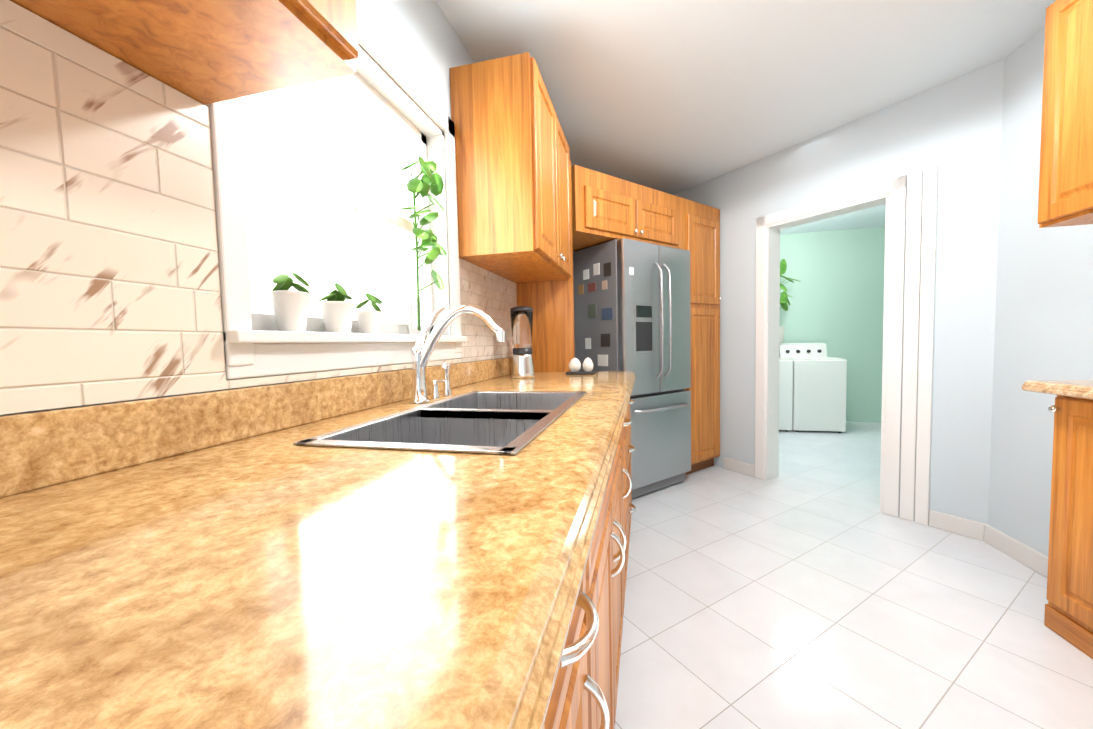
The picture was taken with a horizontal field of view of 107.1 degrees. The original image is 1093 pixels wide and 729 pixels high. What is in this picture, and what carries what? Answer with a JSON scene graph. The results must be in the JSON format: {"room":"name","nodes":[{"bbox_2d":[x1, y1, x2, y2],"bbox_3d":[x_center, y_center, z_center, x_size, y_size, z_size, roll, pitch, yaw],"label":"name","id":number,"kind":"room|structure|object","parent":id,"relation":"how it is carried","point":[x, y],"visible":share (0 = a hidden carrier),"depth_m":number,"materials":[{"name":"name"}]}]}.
{"room":"kitchen","nodes":[
{"label":"kitchen","id":0,"kind":"room"},
{"bbox_2d":[0,0,505,415],"bbox_3d":[-1.058,-0.076,-0.678,0.140,2.480,8.050,-1,3,14],"label":"wall","id":1,"kind":"structure","parent":0,"point":[422,41],"depth_m":1.49,"materials":[{"name":"white paint"}]},
{"bbox_2d":[10,0,357,104],"bbox_3d":[-0.591,-0.841,0.154,0.383,0.780,1.090,-1,3,14],"label":"upper cabinet","id":2,"kind":"object","parent":1,"relation":"attached to","point":[204,52],"visible":1,"depth_m":0.59,"materials":[{"name":"brown wood"}]},
{"bbox_2d":[0,0,461,414],"bbox_3d":[-0.912,-0.371,-0.390,0.012,0.968,4.412,-1,3,14],"label":"wall tile","id":3,"kind":"structure","parent":1,"relation":"attached to","point":[109,279],"depth_m":0.60,"materials":[{"name":"tile"}]},
{"bbox_2d":[206,11,466,378],"bbox_3d":[-0.564,-0.498,1.261,0.185,1.000,1.019,-1,3,14],"label":"window","id":4,"kind":"structure","parent":1,"relation":"in","point":[311,180],"depth_m":1.19,"materials":[{"name":"white"}]},
{"bbox_2d":[268,156,446,334],"bbox_3d":[-0.514,-0.416,1.241,0.137,0.643,0.723,-1,3,14],"label":"plants","id":5,"kind":"object","parent":4,"relation":"on","point":[290,309],"visible":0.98,"depth_m":1.21,"materials":[{"name":"green plant"}]},
{"bbox_2d":[459,258,516,361],"bbox_3d":[-0.292,-0.465,2.146,0.012,0.868,0.818,-1,3,14],"label":"wall tile","id":6,"kind":"structure","parent":1,"relation":"attached to","point":[492,296],"depth_m":2.04,"materials":[{"name":"tile"}]},
{"bbox_2d":[450,52,571,282],"bbox_3d":[-0.112,-0.885,2.078,0.398,0.790,0.815,-1,3,14],"label":"upper cabinet","id":7,"kind":"object","parent":1,"relation":"attached to","point":[512,151],"visible":1,"depth_m":1.70,"materials":[{"name":"brown wood"}]},
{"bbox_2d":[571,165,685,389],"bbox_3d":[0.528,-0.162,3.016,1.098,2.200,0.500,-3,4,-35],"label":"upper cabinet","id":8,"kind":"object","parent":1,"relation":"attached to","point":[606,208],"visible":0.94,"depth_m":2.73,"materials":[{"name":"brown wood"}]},
{"bbox_2d":[436,0,1055,234],"bbox_3d":[0.968,-1.485,1.092,6.600,0.060,13.000,-1,3,14],"label":"ceiling","id":9,"kind":"structure","parent":0,"point":[673,97],"depth_m":2.02,"materials":[{"name":"white paint"}]},
{"bbox_2d":[779,226,884,421],"bbox_3d":[3.036,-0.486,5.499,4.500,2.480,0.120,-1,3,14],"label":"wall","id":10,"kind":"structure","parent":0,"point":[836,306],"depth_m":5.21,"materials":[{"name":"green paint"}]},
{"bbox_2d":[675,59,1003,523],"bbox_3d":[1.792,-0.334,3.087,0.140,2.480,2.499,-3,3,-31],"label":"wall","id":11,"kind":"structure","parent":0,"point":[952,130],"depth_m":2.27,"materials":[{"name":"white paint"}]},
{"bbox_2d":[755,166,937,525],"bbox_3d":[1.991,-0.103,2.780,0.176,2.040,1.045,-3,3,-31],"label":"door frame","id":12,"kind":"structure","parent":11,"relation":"attached to","point":[915,217],"depth_m":2.43,"materials":[{"name":"white wood"}]},
{"bbox_2d":[724,458,1047,577],"bbox_3d":[0.345,1.086,-0.662,2.555,0.095,8.618,-1,3,14],"label":"baseboard","id":13,"kind":"structure","parent":11,"relation":"attached to","point":[1028,556],"depth_m":2.15,"materials":[{"name":"white"}]},
{"bbox_2d":[614,421,1092,728],"bbox_3d":[1.025,1.051,1.222,6.600,0.060,13.000,-1,3,14],"label":"floor","id":14,"kind":"structure","parent":0,"point":[811,586],"depth_m":1.60,"materials":[{"name":"tile"}]},
{"bbox_2d":[516,160,574,371],"bbox_3d":[-0.008,-0.125,2.531,0.369,2.200,0.022,-1,3,14],"label":"end panel","id":15,"kind":"object","parent":14,"relation":"on","point":[551,303],"visible":0.36,"depth_m":2.50,"materials":[{"name":"brown wood"}]},
{"bbox_2d":[543,399,635,728],"bbox_3d":[-0.184,0.618,1.001,0.742,0.882,2.954,-1,3,14],"label":"base cabinet","id":16,"kind":"object","parent":14,"relation":"on","point":[584,692],"visible":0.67,"depth_m":0.77,"materials":[{"name":"brown wood"}]},
{"bbox_2d":[0,357,635,728],"bbox_3d":[-0.188,0.101,1.011,0.738,0.146,3.030,-1,3,14],"label":"countertop","id":17,"kind":"structure","parent":16,"relation":"on","point":[230,559],"depth_m":0.34,"materials":[{"name":"beige stone"}]},
{"bbox_2d":[293,391,586,454],"bbox_3d":[-0.159,0.218,1.076,0.427,0.200,0.795,-1,3,14],"label":"sink","id":18,"kind":"object","parent":17,"relation":"in","point":[502,422],"visible":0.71,"depth_m":1.06,"materials":[{"name":"silver metal"}]},
{"bbox_2d":[409,305,505,402],"bbox_3d":[-0.273,-0.041,1.310,0.293,0.306,0.220,-1,3,14],"label":"faucet","id":19,"kind":"object","parent":17,"relation":"on","point":[421,352],"visible":1,"depth_m":1.26,"materials":[{"name":"silver metal"}]},
{"bbox_2d":[510,306,534,377],"bbox_3d":[-0.126,-0.117,2.118,0.130,0.370,0.130,-1,3,14],"label":"blender","id":20,"kind":"object","parent":17,"relation":"on","point":[521,317],"visible":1,"depth_m":2.07,"materials":[{"name":"silver metal"}]},
{"bbox_2d":[565,358,595,373],"bbox_3d":[0.196,0.005,2.293,0.160,0.092,0.120,-1,3,14],"label":"pepper shaker","id":21,"kind":"object","parent":17,"relation":"on","point":[574,365],"visible":1,"depth_m":2.27,"materials":[{"name":"white ceramic"}]},
{"bbox_2d":[573,238,690,497],"bbox_3d":[0.644,0.035,3.127,0.744,1.790,0.726,-3,4,-35],"label":"refrigerator","id":22,"kind":"object","parent":14,"relation":"on","point":[632,312],"visible":0.83,"depth_m":2.85,"materials":[{"name":"grey metal"}]},
{"bbox_2d":[685,199,721,474],"bbox_3d":[1.129,-0.202,3.537,0.481,2.200,0.650,-3,4,-35],"label":"pantry cabinet","id":23,"kind":"object","parent":14,"relation":"on","point":[702,233],"visible":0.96,"depth_m":3.29,"materials":[{"name":"brown wood"}]},
{"bbox_2d":[779,358,792,431],"bbox_3d":[2.703,0.262,5.118,0.540,1.040,0.680,-1,3,14],"label":"washer","id":24,"kind":"object","parent":14,"relation":"on","point":[785,392],"visible":0.08,"depth_m":4.75,"materials":[{"name":"white metal"}]},
{"bbox_2d":[779,343,846,432],"bbox_3d":[3.237,0.257,4.987,0.540,1.040,0.680,-1,3,14],"label":"washing machine","id":25,"kind":"object","parent":14,"relation":"on","point":[819,388],"visible":0.83,"depth_m":4.67,"materials":[{"name":"white metal"}]},
{"bbox_2d":[779,259,800,342],"bbox_3d":[2.988,-0.798,5.162,0.472,1.055,0.304,-1,3,14],"label":"plant","id":26,"kind":"object","parent":25,"relation":"on","point":[784,300],"visible":0.48,"depth_m":5.12,"materials":[{"name":"green plant"}]},
{"bbox_2d":[1044,395,1092,658],"bbox_3d":[1.932,0.560,1.143,0.316,0.888,0.671,-1,3,14],"label":"base cabinet","id":27,"kind":"object","parent":14,"relation":"on","point":[1068,616],"visible":0.98,"depth_m":1.39,"materials":[{"name":"brown wood"}]},
{"bbox_2d":[1021,380,1092,399],"bbox_3d":[1.739,0.128,0.549,0.401,0.040,1.865,-1,3,14],"label":"countertop","id":28,"kind":"structure","parent":27,"relation":"on","point":[1078,388],"depth_m":1.38,"materials":[{"name":"stone"}]},
{"bbox_2d":[988,27,1092,555],"bbox_3d":[1.498,-0.088,-1.572,0.140,2.480,7.530,-1,3,14],"label":"wall","id":29,"kind":"structure","parent":0,"point":[1044,310],"depth_m":1.91,"materials":[{"name":"white paint"}]},
{"bbox_2d":[1038,0,1092,227],"bbox_3d":[1.917,-0.902,1.224,0.357,0.800,0.519,-1,3,14],"label":"upper cabinet","id":30,"kind":"object","parent":29,"relation":"attached to","point":[1065,198],"visible":1,"depth_m":1.41,"materials":[{"name":"brown wood"}]}
]}

